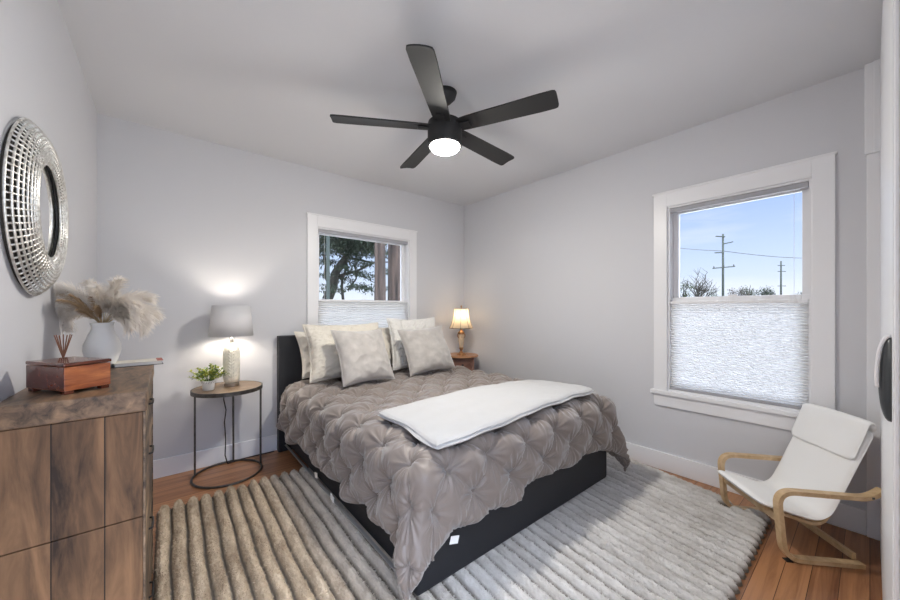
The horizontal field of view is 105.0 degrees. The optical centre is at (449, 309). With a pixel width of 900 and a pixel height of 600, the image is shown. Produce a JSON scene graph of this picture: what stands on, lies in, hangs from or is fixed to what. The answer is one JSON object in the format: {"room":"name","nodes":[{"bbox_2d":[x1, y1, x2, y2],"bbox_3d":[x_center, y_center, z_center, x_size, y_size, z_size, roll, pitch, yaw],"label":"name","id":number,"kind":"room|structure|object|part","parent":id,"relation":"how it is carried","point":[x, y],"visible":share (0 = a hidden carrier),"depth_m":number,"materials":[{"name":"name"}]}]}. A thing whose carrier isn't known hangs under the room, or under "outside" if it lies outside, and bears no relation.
{"room":"bedroom","nodes":[
{"label":"bedroom","id":0,"kind":"room"},
{"bbox_2d":[0,0,96,401],"bbox_3d":[-1.307,-0.045,0.945,0.130,2.440,3.460,0,0,-39],"label":"wall","id":1,"kind":"structure","parent":0,"point":[42,79],"depth_m":1.30,"materials":[{"name":"white paint"}]},
{"bbox_2d":[0,117,68,295],"bbox_3d":[-1.338,-0.322,1.133,0.058,0.557,0.557,0,0,-39],"label":"round wall mirror","id":2,"kind":"object","parent":1,"relation":"attached to","point":[34,214],"visible":1,"depth_m":1.01,"materials":[{"name":"silver metal"}]},
{"bbox_2d":[33,166,56,256],"bbox_3d":[-1.336,-0.322,1.135,0.006,0.316,0.316,0,0,-39],"label":"mirror glass","id":3,"kind":"object","parent":2,"relation":"attached to","point":[48,193],"depth_m":1.17,"materials":[{"name":"white"}]},
{"bbox_2d":[54,294,84,317],"bbox_3d":[-1.497,0.028,1.400,0.138,0.179,0.136,0,0,-39],"label":"pampas plume","id":4,"kind":"object","parent":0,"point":[62,306],"visible":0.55,"depth_m":1.36,"materials":[{"name":"beige plant"}]},
{"bbox_2d":[58,308,86,336],"bbox_3d":[-1.526,0.041,1.404,0.243,0.152,0.094,0,0,21],"label":"pampas plume","id":5,"kind":"object","parent":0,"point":[68,327],"visible":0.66,"depth_m":1.42,"materials":[{"name":"beige plant"}]},
{"bbox_2d":[55,299,97,322],"bbox_3d":[-1.458,0.037,1.358,0.132,0.160,0.029,0,0,-34],"label":"pampas plume","id":6,"kind":"object","parent":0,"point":[67,301],"visible":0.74,"depth_m":1.34,"materials":[{"name":"beige plant"}]},
{"bbox_2d":[54,280,99,322],"bbox_3d":[-1.486,-0.002,1.369,0.175,0.239,0.095,0,0,-7],"label":"pampas plume","id":7,"kind":"object","parent":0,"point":[58,288],"visible":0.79,"depth_m":1.36,"materials":[{"name":"beige plant"}]},
{"bbox_2d":[64,307,95,324],"bbox_3d":[-1.509,0.036,1.422,0.223,0.162,0.090,0,0,9],"label":"pampas plume","id":8,"kind":"object","parent":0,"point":[69,307],"visible":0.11,"depth_m":1.42,"materials":[{"name":"beige plant"}]},
{"bbox_2d":[67,294,97,320],"bbox_3d":[-1.431,0.027,1.353,0.031,0.180,0.100,0,0,34],"label":"pampas plume","id":9,"kind":"object","parent":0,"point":[81,304],"visible":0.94,"depth_m":1.34,"materials":[{"name":"beige plant"}]},
{"bbox_2d":[73,307,98,322],"bbox_3d":[-1.408,0.054,1.346,0.030,0.126,0.093,0,0,8],"label":"pampas plume","id":10,"kind":"object","parent":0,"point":[85,312],"visible":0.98,"depth_m":1.33,"materials":[{"name":"beige plant"}]},
{"bbox_2d":[76,279,100,300],"bbox_3d":[-1.445,-0.007,1.397,0.110,0.247,0.090,0,0,18],"label":"pampas plume","id":11,"kind":"object","parent":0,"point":[87,281],"visible":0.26,"depth_m":1.39,"materials":[{"name":"beige plant"}]},
{"bbox_2d":[87,296,100,322],"bbox_3d":[-1.397,0.031,1.359,0.031,0.171,0.067,0,0,-19],"label":"pampas plume","id":12,"kind":"object","parent":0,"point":[92,299],"visible":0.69,"depth_m":1.35,"materials":[{"name":"beige plant"}]},
{"bbox_2d":[81,282,112,320],"bbox_3d":[-1.369,0.004,1.339,0.095,0.227,0.126,0,0,-39],"label":"pampas plume","id":13,"kind":"object","parent":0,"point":[99,294],"visible":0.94,"depth_m":1.33,"materials":[{"name":"beige plant"}]},
{"bbox_2d":[92,305,102,322],"bbox_3d":[-1.381,0.049,1.357,0.031,0.136,0.083,0,0,-39],"label":"pampas plume","id":14,"kind":"object","parent":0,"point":[98,310],"visible":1,"depth_m":1.35,"materials":[{"name":"beige plant"}]},
{"bbox_2d":[103,276,129,322],"bbox_3d":[-1.355,-0.011,1.390,0.111,0.257,0.091,0,0,-12],"label":"pampas plume","id":15,"kind":"object","parent":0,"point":[115,283],"visible":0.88,"depth_m":1.39,"materials":[{"name":"beige plant"}]},
{"bbox_2d":[104,290,146,322],"bbox_3d":[-1.315,0.019,1.383,0.177,0.196,0.094,0,0,8],"label":"pampas plume","id":16,"kind":"object","parent":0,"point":[130,300],"visible":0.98,"depth_m":1.38,"materials":[{"name":"beige plant"}]},
{"bbox_2d":[106,306,145,339],"bbox_3d":[-1.315,0.054,1.378,0.178,0.135,0.091,0,0,5],"label":"pampas plume","id":17,"kind":"object","parent":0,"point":[128,326],"visible":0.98,"depth_m":1.37,"materials":[{"name":"beige plant"}]},
{"bbox_2d":[105,305,148,331],"bbox_3d":[-1.311,0.042,1.397,0.181,0.150,0.092,0,0,7],"label":"pampas plume","id":18,"kind":"object","parent":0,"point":[137,319],"visible":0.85,"depth_m":1.38,"materials":[{"name":"beige plant"}]},
{"bbox_2d":[105,293,151,321],"bbox_3d":[-1.317,0.024,1.400,0.172,0.186,0.092,0,0,-8],"label":"pampas plume","id":19,"kind":"object","parent":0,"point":[140,306],"visible":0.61,"depth_m":1.40,"materials":[{"name":"beige plant"}]},
{"bbox_2d":[108,318,155,338],"bbox_3d":[-1.317,0.065,1.426,0.181,0.143,0.092,0,0,-9],"label":"pampas plume","id":20,"kind":"object","parent":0,"point":[147,330],"visible":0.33,"depth_m":1.43,"materials":[{"name":"beige plant"}]},
{"bbox_2d":[106,288,158,320],"bbox_3d":[-1.321,0.011,1.432,0.180,0.212,0.099,0,0,-39],"label":"pampas plume","id":21,"kind":"object","parent":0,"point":[149,297],"visible":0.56,"depth_m":1.45,"materials":[{"name":"beige plant"}]},
{"bbox_2d":[109,289,159,317],"bbox_3d":[-1.367,0.014,1.484,0.091,0.207,0.201,0,0,22],"label":"pampas plume","id":22,"kind":"object","parent":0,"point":[140,289],"visible":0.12,"depth_m":1.54,"materials":[{"name":"beige plant"}]},
{"bbox_2d":[107,302,166,323],"bbox_3d":[-1.324,0.038,1.457,0.206,0.158,0.094,0,0,-39],"label":"pampas plume","id":23,"kind":"object","parent":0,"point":[151,306],"visible":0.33,"depth_m":1.49,"materials":[{"name":"beige plant"}]},
{"bbox_2d":[140,301,161,328],"bbox_3d":[-1.309,0.037,1.429,0.199,0.161,0.092,0,0,-12],"label":"pampas plume","id":24,"kind":"object","parent":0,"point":[150,317],"visible":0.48,"depth_m":1.44,"materials":[{"name":"beige plant"}]},
{"bbox_2d":[97,113,463,459],"bbox_3d":[-1.091,-0.045,3.277,3.165,2.440,0.130,0,0,-39],"label":"wall","id":25,"kind":"structure","parent":0,"point":[196,224],"depth_m":2.63,"materials":[{"name":"white paint"}]},
{"bbox_2d":[153,434,276,478],"bbox_3d":[-1.045,1.111,3.221,3.165,0.128,0.016,0,0,-39],"label":"baseboard","id":26,"kind":"structure","parent":25,"relation":"attached to","point":[163,467],"depth_m":2.59,"materials":[{"name":"white paint"}]},
{"bbox_2d":[306,212,417,324],"bbox_3d":[-0.854,-0.187,3.457,1.169,1.340,0.153,0,0,-39],"label":"window","id":27,"kind":"structure","parent":25,"relation":"in","point":[408,253],"depth_m":3.36,"materials":[{"name":"white paint"}]},
{"bbox_3d":[-0.877,-0.393,3.485,0.953,0.681,0.030,0,0,-39],"label":"sash","id":28,"kind":"part","parent":27,"relation":"part of","materials":[{"name":"white paint"}]},
{"bbox_2d":[318,229,407,327],"bbox_3d":[-0.833,-0.174,3.431,0.949,1.113,0.036,0,0,-39],"label":"cellular shade","id":29,"kind":"object","parent":27,"relation":"attached to","point":[330,311],"visible":0.5,"depth_m":3.37,"materials":[{"name":"grey fabric"}]},
{"bbox_3d":[-1.153,-0.399,3.168,0.002,0.612,0.002,0,0,15],"label":"shade cord","id":30,"kind":"part","parent":29,"relation":"part of","materials":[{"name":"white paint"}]},
{"bbox_3d":[-0.833,-0.083,3.431,0.949,0.020,0.032,0,0,-39],"label":"rail","id":31,"kind":"part","parent":29,"relation":"part of","materials":[{"name":"white paint"}]},
{"bbox_2d":[58,0,882,205],"bbox_3d":[-0.034,-1.315,1.991,3.425,0.100,3.460,0,0,-39],"label":"ceiling","id":32,"kind":"structure","parent":0,"point":[262,77],"depth_m":1.80,"materials":[{"name":"white paint"}]},
{"bbox_2d":[330,44,558,168],"bbox_3d":[-0.016,-1.091,2.047,1.213,0.346,1.231,0,0,-39],"label":"ceiling fan","id":33,"kind":"object","parent":32,"relation":"hanging from","point":[447,135],"visible":1,"depth_m":1.91,"materials":[{"name":"black metal"}]},
{"bbox_3d":[-0.386,-1.058,1.956,0.552,0.031,0.121,0,0,-9],"label":"blade","id":34,"kind":"part","parent":33,"relation":"part of","materials":[{"name":"black"}]},
{"bbox_3d":[-0.196,-1.058,2.336,0.121,0.031,0.552,0,0,-27],"label":"blade","id":35,"kind":"part","parent":33,"relation":"part of","materials":[{"name":"black"}]},
{"bbox_3d":[-0.084,-1.058,1.658,0.121,0.031,0.552,0,0,9],"label":"blade","id":36,"kind":"part","parent":33,"relation":"part of","materials":[{"name":"black"}]},
{"bbox_2d":[430,140,458,155],"bbox_3d":[-0.030,-0.935,2.015,0.170,0.034,0.170,0,0,-39],"label":"diffuser","id":37,"kind":"object","parent":33,"relation":"attached to","point":[439,147],"depth_m":1.97,"materials":[{"name":"white glass"}]},
{"bbox_3d":[0.224,-1.058,2.272,0.121,0.031,0.552,0,0,45],"label":"blade","id":38,"kind":"part","parent":33,"relation":"part of","materials":[{"name":"black"}]},
{"bbox_3d":[0.293,-1.058,1.853,0.552,0.031,0.121,0,0,27],"label":"blade","id":39,"kind":"part","parent":33,"relation":"part of","materials":[{"name":"black wood"}]},
{"bbox_2d":[150,449,882,599],"bbox_3d":[-0.034,1.205,1.991,3.425,0.060,3.460,0,0,-39],"label":"floor","id":40,"kind":"structure","parent":0,"point":[769,577],"depth_m":1.69,"materials":[{"name":"brown wood"}]},
{"bbox_2d":[0,365,153,599],"bbox_3d":[-1.214,0.705,1.192,0.292,0.940,0.732,0,0,-39],"label":"dresser","id":41,"kind":"object","parent":40,"relation":"on","point":[77,518],"visible":0.91,"depth_m":0.92,"materials":[{"name":"brown wood"}]},
{"bbox_2d":[54,334,71,356],"bbox_3d":[-1.298,0.160,1.159,0.053,0.150,0.053,0,0,6],"label":"reed diffuser","id":42,"kind":"object","parent":41,"relation":"on","point":[63,352],"visible":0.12,"depth_m":1.16,"materials":[{"name":"brown wood"}]},
{"bbox_2d":[25,356,111,394],"bbox_3d":[-1.120,0.191,1.016,0.169,0.088,0.108,0,0,16],"label":"box","id":43,"kind":"object","parent":41,"relation":"on","point":[65,375],"visible":1,"depth_m":0.98,"materials":[{"name":"brown wood"}]},
{"bbox_3d":[-1.120,0.152,1.016,0.169,0.010,0.108,0,0,16],"label":"lid","id":44,"kind":"part","parent":43,"relation":"part of","materials":[{"name":"brown wood"}]},
{"bbox_3d":[-0.998,0.876,0.916,0.274,0.557,0.018,0,0,-39],"label":"panel","id":45,"kind":"part","parent":41,"relation":"part of","materials":[{"name":"brown wood"}]},
{"bbox_3d":[-0.998,0.445,0.916,0.274,0.300,0.018,0,0,-39],"label":"panel","id":46,"kind":"part","parent":41,"relation":"part of","materials":[{"name":"brown wood"}]},
{"bbox_2d":[82,322,121,367],"bbox_3d":[-1.402,0.144,1.391,0.112,0.183,0.112,0,0,-39],"label":"vase","id":47,"kind":"object","parent":41,"relation":"on","point":[102,341],"visible":0.73,"depth_m":1.36,"materials":[{"name":"white ceramic"}]},
{"bbox_2d":[102,275,127,312],"bbox_3d":[-1.405,-0.016,1.442,0.091,0.266,0.117,0,0,-12],"label":"pampas plume","id":48,"kind":"object","parent":47,"relation":"in","point":[116,275],"visible":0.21,"depth_m":1.45,"materials":[{"name":"beige plant"}]},
{"bbox_2d":[113,358,162,367],"bbox_3d":[-1.330,0.227,1.473,0.157,0.017,0.105,0,0,-43],"label":"book","id":49,"kind":"object","parent":41,"relation":"on","point":[153,361],"visible":0.83,"depth_m":1.45,"materials":[{"name":"white paper"}]},
{"bbox_3d":[-0.893,0.735,1.008,0.005,0.881,0.028,0,0,-39],"label":"corner post","id":50,"kind":"part","parent":41,"relation":"part of","materials":[{"name":"brown wood"}]},
{"bbox_3d":[-1.121,0.340,1.270,0.020,0.080,0.653,0,0,-39],"label":"drawer","id":51,"kind":"part","parent":41,"relation":"part of","materials":[{"name":"brown wood"}]},
{"bbox_3d":[-1.121,0.519,1.270,0.020,0.262,0.653,0,0,-39],"label":"drawer","id":52,"kind":"part","parent":41,"relation":"part of","materials":[{"name":"brown wood"}]},
{"bbox_3d":[-1.121,0.790,1.270,0.020,0.264,0.653,0,0,-39],"label":"drawer","id":53,"kind":"part","parent":41,"relation":"part of","materials":[{"name":"brown wood"}]},
{"bbox_3d":[-1.121,1.038,1.270,0.020,0.215,0.653,0,0,-39],"label":"drawer","id":54,"kind":"part","parent":41,"relation":"part of","materials":[{"name":"brown wood"}]},
{"bbox_3d":[-1.108,0.790,1.280,0.017,0.007,0.096,0,0,-39],"label":"drawer pull","id":55,"kind":"part","parent":41,"relation":"part of","materials":[{"name":"black metal"}]},
{"bbox_3d":[-1.108,1.038,1.280,0.017,0.007,0.096,0,0,-39],"label":"drawer pull","id":56,"kind":"part","parent":41,"relation":"part of","materials":[{"name":"black metal"}]},
{"bbox_3d":[-1.333,0.735,1.544,0.005,0.881,0.028,0,0,-39],"label":"corner post","id":57,"kind":"part","parent":41,"relation":"part of","materials":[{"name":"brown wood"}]},
{"bbox_2d":[190,381,262,488],"bbox_3d":[-1.588,0.864,2.468,0.437,0.622,0.437,0,0,-39],"label":"round side table","id":58,"kind":"object","parent":40,"relation":"on","point":[244,387],"visible":0.91,"depth_m":2.42,"materials":[{"name":"brown wood"}]},
{"bbox_3d":[-1.794,0.868,2.426,0.012,0.590,0.012,0,0,-39],"label":"leg","id":59,"kind":"part","parent":58,"relation":"part of","materials":[{"name":"metal"}]},
{"bbox_2d":[187,363,227,390],"bbox_3d":[-1.671,0.463,2.360,0.230,0.180,0.214,0,0,16],"label":"potted plant","id":60,"kind":"object","parent":58,"relation":"on","point":[207,385],"visible":1,"depth_m":2.36,"materials":[{"name":"green plant"}]},
{"bbox_3d":[-1.660,0.520,2.370,0.080,0.066,0.080,0,0,-39],"label":"pot","id":61,"kind":"part","parent":60,"relation":"part of","materials":[{"name":"white ceramic"}]},
{"bbox_2d":[208,305,252,386],"bbox_3d":[-1.593,0.262,2.516,0.278,0.582,0.278,0,0,-39],"label":"table lamp","id":62,"kind":"object","parent":58,"relation":"on","point":[231,321],"visible":1,"depth_m":2.45,"materials":[{"name":"white ceramic"}]},
{"bbox_3d":[-1.593,0.081,2.516,0.278,0.220,0.278,0,0,-39],"label":"lamp shade","id":63,"kind":"part","parent":62,"relation":"part of","materials":[{"name":"white fabric"}]},
{"bbox_3d":[-1.671,0.868,2.662,0.012,0.590,0.012,0,0,-39],"label":"leg","id":64,"kind":"part","parent":58,"relation":"part of","materials":[{"name":"metal"}]},
{"bbox_2d":[223,397,273,463],"bbox_3d":[-1.589,0.878,2.716,0.051,0.590,0.381,0,0,40],"label":"lamp cord","id":65,"kind":"object","parent":58,"relation":"hanging from","point":[223,397],"visible":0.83,"depth_m":2.59,"materials":[{"name":"black plastic"}]},
{"bbox_3d":[-1.434,0.868,2.613,0.012,0.590,0.012,0,0,-39],"label":"leg","id":66,"kind":"part","parent":58,"relation":"part of","materials":[{"name":"metal"}]},
{"bbox_2d":[277,335,606,595],"bbox_3d":[-0.178,0.697,2.611,1.620,0.957,2.020,0,0,-39],"label":"platform bed","id":67,"kind":"object","parent":40,"relation":"on","point":[543,495],"visible":0.21,"depth_m":1.82,"materials":[{"name":"black fabric"}]},
{"bbox_3d":[-0.798,0.697,3.366,1.620,0.957,0.065,0,0,-39],"label":"headboard","id":68,"kind":"part","parent":67,"relation":"part of","materials":[{"name":"black fabric"}]},
{"bbox_3d":[-0.757,1.121,2.122,0.015,0.008,1.900,0,0,-39],"label":"floor rail","id":69,"kind":"part","parent":67,"relation":"part of","materials":[{"name":"silver metal"}]},
{"bbox_3d":[-0.741,0.915,2.135,0.035,0.200,1.910,0,0,-39],"label":"panel","id":70,"kind":"part","parent":67,"relation":"part of","materials":[{"name":"black fabric"}]},
{"bbox_2d":[276,365,630,599],"bbox_3d":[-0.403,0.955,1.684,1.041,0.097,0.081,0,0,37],"label":"duvet","id":71,"kind":"object","parent":67,"relation":"on","point":[418,493],"visible":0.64,"depth_m":1.70,"materials":[{"name":"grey fabric"}]},
{"bbox_2d":[294,331,309,378],"bbox_3d":[-1.016,0.367,3.004,0.238,0.372,0.612,0,0,41],"label":"pillow","id":72,"kind":"object","parent":71,"relation":"on","point":[300,336],"visible":0.12,"depth_m":2.81,"materials":[{"name":"beige fabric"}]},
{"bbox_2d":[302,322,377,382],"bbox_3d":[-0.852,0.337,2.870,0.668,0.440,0.316,0,0,-40],"label":"pillow","id":73,"kind":"object","parent":71,"relation":"on","point":[324,361],"visible":0.55,"depth_m":2.68,"materials":[{"name":"beige fabric"}]},
{"bbox_2d":[330,329,394,386],"bbox_3d":[-0.663,0.357,2.678,0.455,0.405,0.264,0,0,-44],"label":"velvet cushion","id":74,"kind":"object","parent":71,"relation":"on","point":[362,355],"visible":1,"depth_m":2.60,"materials":[{"name":"grey fabric"}]},
{"bbox_2d":[378,327,392,364],"bbox_3d":[-0.667,0.361,3.334,0.609,0.395,0.198,0,0,-34],"label":"pillow","id":75,"kind":"object","parent":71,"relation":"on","point":[385,331],"visible":0.1,"depth_m":3.32,"materials":[{"name":"beige fabric"}]},
{"bbox_2d":[386,317,434,370],"bbox_3d":[-0.338,0.321,3.352,0.530,0.481,0.256,0,0,-33],"label":"pillow","id":76,"kind":"object","parent":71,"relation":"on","point":[400,361],"visible":0.48,"depth_m":3.24,"materials":[{"name":"white fabric"}]},
{"bbox_2d":[397,325,454,376],"bbox_3d":[-0.204,0.362,3.131,0.491,0.418,0.264,0,0,-37],"label":"velvet cushion","id":77,"kind":"object","parent":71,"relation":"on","point":[427,349],"visible":1,"depth_m":3.06,"materials":[{"name":"grey fabric"}]},
{"bbox_2d":[378,380,593,449],"bbox_3d":[0.281,0.535,2.012,1.307,0.090,0.532,0,0,-39],"label":"throw blanket","id":78,"kind":"object","parent":71,"relation":"on","point":[442,421],"visible":1,"depth_m":1.80,"materials":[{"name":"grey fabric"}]},
{"bbox_3d":[0.449,0.950,1.848,1.530,0.350,0.045,0,0,-39],"label":"foot panel","id":79,"kind":"part","parent":67,"relation":"part of","materials":[{"name":"black fabric"}]},
{"bbox_2d":[152,453,770,599],"bbox_3d":[0.119,1.142,2.015,2.839,0.060,2.286,0,0,-39],"label":"rug","id":80,"kind":"object","parent":40,"relation":"on","point":[642,532],"visible":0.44,"depth_m":1.64,"materials":[{"name":"grey carpet"}]},
{"bbox_2d":[450,352,477,370],"bbox_3d":[0.130,0.841,3.899,0.380,0.669,0.380,0,0,-4],"label":"nightstand","id":81,"kind":"object","parent":40,"relation":"on","point":[467,360],"visible":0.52,"depth_m":3.79,"materials":[{"name":"brown wood"}]},
{"bbox_2d":[449,305,472,354],"bbox_3d":[0.126,0.229,3.856,0.274,0.556,0.274,0,0,-39],"label":"table lamp","id":82,"kind":"object","parent":81,"relation":"on","point":[461,320],"visible":1,"depth_m":3.79,"materials":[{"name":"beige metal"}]},
{"bbox_3d":[0.126,0.100,3.856,0.274,0.221,0.274,0,0,-39],"label":"shade trim","id":83,"kind":"part","parent":82,"relation":"part of","materials":[{"name":"brown"}]},
{"bbox_3d":[0.126,0.100,3.856,0.268,0.215,0.268,0,0,-39],"label":"lamp shade","id":84,"kind":"part","parent":82,"relation":"part of","materials":[{"name":"beige fabric"}]},
{"bbox_3d":[0.138,0.612,3.793,0.210,0.140,0.012,0,0,-4],"label":"drawer","id":85,"kind":"part","parent":81,"relation":"part of","materials":[{"name":"brown wood"}]},
{"bbox_2d":[717,403,880,569],"bbox_3d":[1.764,0.846,1.799,0.500,0.659,0.450,0,0,8],"label":"bentwood chair","id":86,"kind":"object","parent":40,"relation":"on","point":[826,448],"visible":1,"depth_m":1.70,"materials":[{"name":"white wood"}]},
{"bbox_3d":[1.802,0.994,2.002,0.438,0.363,0.034,0,0,8],"label":"arm frame","id":87,"kind":"part","parent":86,"relation":"part of","materials":[{"name":"brown wood"}]},
{"bbox_3d":[1.753,0.826,1.673,0.442,0.426,0.028,0,0,8],"label":"seat rail","id":88,"kind":"part","parent":86,"relation":"part of","materials":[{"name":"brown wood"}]},
{"bbox_2d":[717,430,872,520],"bbox_3d":[1.755,0.788,1.800,0.482,0.436,0.360,0,0,8],"label":"cushion","id":89,"kind":"object","parent":86,"relation":"on","point":[813,460],"depth_m":1.73,"materials":[{"name":"white fabric"}]},
{"bbox_3d":[1.748,0.994,1.593,0.438,0.363,0.034,0,0,8],"label":"arm frame","id":90,"kind":"part","parent":86,"relation":"part of","materials":[{"name":"brown wood"}]},
{"bbox_2d":[791,403,876,458],"bbox_3d":[1.952,0.613,1.774,0.121,0.193,0.352,0,0,8],"label":"pillow","id":91,"kind":"object","parent":86,"relation":"on","point":[836,434],"depth_m":1.73,"materials":[{"name":"white fabric"}]},
{"bbox_2d":[464,68,866,534],"bbox_3d":[1.198,-0.045,3.087,0.130,2.440,3.330,0,0,-39],"label":"wall","id":92,"kind":"structure","parent":0,"point":[559,268],"depth_m":2.72,"materials":[{"name":"white paint"}]},
{"bbox_2d":[650,151,836,430],"bbox_3d":[1.855,-0.076,2.260,0.164,1.562,0.948,0,0,-39],"label":"window","id":93,"kind":"structure","parent":92,"relation":"in","point":[818,200],"depth_m":2.06,"materials":[{"name":"white paint"}]},
{"bbox_3d":[1.816,0.605,2.228,0.064,0.030,0.948,0,0,-39],"label":"sill","id":94,"kind":"part","parent":93,"relation":"part of","materials":[{"name":"white paint"}]},
{"bbox_2d":[670,181,808,408],"bbox_3d":[1.832,-0.077,2.244,0.036,1.308,0.699,0,0,-39],"label":"cellular shade","id":95,"kind":"object","parent":93,"relation":"attached to","point":[756,351],"visible":0.9,"depth_m":2.19,"materials":[{"name":"grey fabric"}]},
{"bbox_3d":[1.832,0.568,2.244,0.032,0.018,0.699,0,0,-39],"label":"rail","id":96,"kind":"part","parent":95,"relation":"part of","materials":[{"name":"grey"}]},
{"bbox_3d":[1.832,-0.050,2.244,0.032,0.020,0.699,0,0,-39],"label":"rail","id":97,"kind":"part","parent":95,"relation":"part of","materials":[{"name":"white paint"}]},
{"bbox_3d":[1.863,0.245,2.270,0.030,0.666,0.703,0,0,-39],"label":"sash","id":98,"kind":"part","parent":93,"relation":"part of","materials":[{"name":"white fabric"}]},
{"bbox_3d":[1.886,-0.393,2.289,0.030,0.681,0.703,0,0,-39],"label":"sash","id":99,"kind":"part","parent":93,"relation":"part of","materials":[{"name":"white paint"}]},
{"bbox_2d":[626,442,865,535],"bbox_3d":[1.171,1.111,3.004,0.016,0.128,3.132,0,0,-39],"label":"baseboard","id":100,"kind":"structure","parent":92,"relation":"attached to","point":[847,517],"depth_m":2.35,"materials":[{"name":"white paint"}]},
{"bbox_2d":[864,59,879,540],"bbox_3d":[2.169,-0.045,1.769,0.042,2.440,0.056,0,0,-39],"label":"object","id":101,"kind":"structure","parent":92,"relation":"attached to","point":[871,70],"depth_m":1.77,"materials":[{"name":"white paint"}]},
{"bbox_3d":[1.073,-0.045,0.746,3.295,2.440,0.130,0,0,-39],"label":"wall","id":102,"kind":"structure","parent":0,"visible":0},
{"bbox_2d":[874,0,899,599],"bbox_3d":[1.520,-0.044,1.218,1.505,2.438,0.034,0,0,-39],"label":"door","id":103,"kind":"structure","parent":102,"relation":"in","point":[887,361],"depth_m":0.85,"materials":[{"name":"white paint"}]},
{"bbox_3d":[1.034,0.163,0.821,0.070,0.200,0.020,0,0,-39],"label":"handle","id":104,"kind":"part","parent":103,"relation":"part of","materials":[{"name":"grey metal"}]},
{"bbox_3d":[1.549,-0.035,1.226,1.450,2.400,0.008,0,0,-39],"label":"panel","id":105,"kind":"part","parent":103,"relation":"part of","materials":[{"name":"white paint"}]},
{"label":"outside","id":106,"kind":"structure","parent":0,"visible":0},
{"bbox_3d":[4.826,2.125,49.262,190.000,0.100,190.000,0,0,-39],"label":"ground","id":107,"kind":"structure","parent":106,"visible":0},
{"bbox_2d":[326,236,329,298],"bbox_3d":[-2.122,-0.525,6.000,0.048,5.200,0.048,0,0,-39],"label":"post","id":108,"kind":"object","parent":107,"relation":"on","point":[327,237],"visible":0.11,"depth_m":5.99,"materials":[{"name":"grey"}]},
{"bbox_2d":[319,235,387,299],"bbox_3d":[-3.355,-0.708,10.997,2.747,4.662,2.672,0,0,-1],"label":"tree","id":109,"kind":"object","parent":107,"relation":"on","point":[352,248],"visible":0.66,"depth_m":10.65,"materials":[{"name":"green plant"}]},
{"bbox_2d":[374,242,385,299],"bbox_3d":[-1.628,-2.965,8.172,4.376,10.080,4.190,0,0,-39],"label":"post","id":110,"kind":"object","parent":107,"relation":"on","point":[380,265],"visible":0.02,"depth_m":7.91,"materials":[{"name":"brown wood"}]},
{"bbox_2d":[373,244,387,289],"bbox_3d":[-2.215,-0.115,13.933,1.906,5.964,2.643,0,0,-5],"label":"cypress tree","id":111,"kind":"object","parent":107,"relation":"on","point":[386,253],"visible":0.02,"depth_m":13.45,"materials":[{"name":"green plant"}]},
{"bbox_2d":[388,244,399,300],"bbox_3d":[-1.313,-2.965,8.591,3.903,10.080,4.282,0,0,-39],"label":"post","id":112,"kind":"object","parent":107,"relation":"on","point":[393,250],"visible":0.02,"depth_m":8.46,"materials":[{"name":"brown wood"}]},
{"bbox_2d":[680,281,696,296],"bbox_3d":[33.930,-1.046,49.920,2.678,6.252,3.118,0,0,-39],"label":"bushy tree","id":113,"kind":"object","parent":107,"relation":"on","point":[684,294],"visible":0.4,"depth_m":49.62,"materials":[{"name":"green plant"}]},
{"bbox_2d":[680,267,718,296],"bbox_3d":[39.636,-2.372,54.776,5.716,8.901,4.886,0,0,-34],"label":"bare tree","id":114,"kind":"object","parent":107,"relation":"on","point":[699,290],"visible":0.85,"depth_m":54.25,"materials":[{"name":"black plant"}]},
{"bbox_2d":[712,234,734,295],"bbox_3d":[33.235,-3.558,41.972,2.689,11.266,0.343,0,0,0],"label":"utility pole","id":115,"kind":"object","parent":107,"relation":"on","point":[722,236],"visible":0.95,"depth_m":41.89,"materials":[{"name":"grey"}]},
{"bbox_2d":[680,248,792,257],"bbox_3d":[41.357,-9.350,53.334,21.897,5.191,17.416,0,0,-16],"label":"power line","id":116,"kind":"object","parent":115,"relation":"attached to","point":[680,248],"visible":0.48,"depth_m":44.20,"materials":[{"name":"black metal"}]},
{"bbox_2d":[727,288,750,295],"bbox_3d":[50.049,-0.967,60.043,3.579,6.094,4.529,0,0,25],"label":"bushy tree","id":117,"kind":"object","parent":107,"relation":"on","point":[742,291],"visible":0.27,"depth_m":59.95,"materials":[{"name":"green plant"}]},
{"bbox_2d":[737,285,755,295],"bbox_3d":[53.607,-1.176,61.897,4.133,6.512,3.748,0,0,-39],"label":"bushy tree","id":118,"kind":"object","parent":107,"relation":"on","point":[747,292],"visible":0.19,"depth_m":62.15,"materials":[{"name":"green plant"}]},
{"bbox_2d":[749,285,775,294],"bbox_3d":[52.523,-1.032,58.143,4.899,6.226,5.132,0,0,-39],"label":"bushy tree","id":119,"kind":"object","parent":107,"relation":"on","point":[763,289],"visible":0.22,"depth_m":57.71,"materials":[{"name":"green plant"}]},
{"bbox_2d":[777,261,785,294],"bbox_3d":[67.161,-3.883,69.975,1.623,11.916,0.427,0,0,0],"label":"utility pole","id":120,"kind":"object","parent":107,"relation":"on","point":[780,265],"visible":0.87,"depth_m":69.86,"materials":[{"name":"grey"}]}
]}

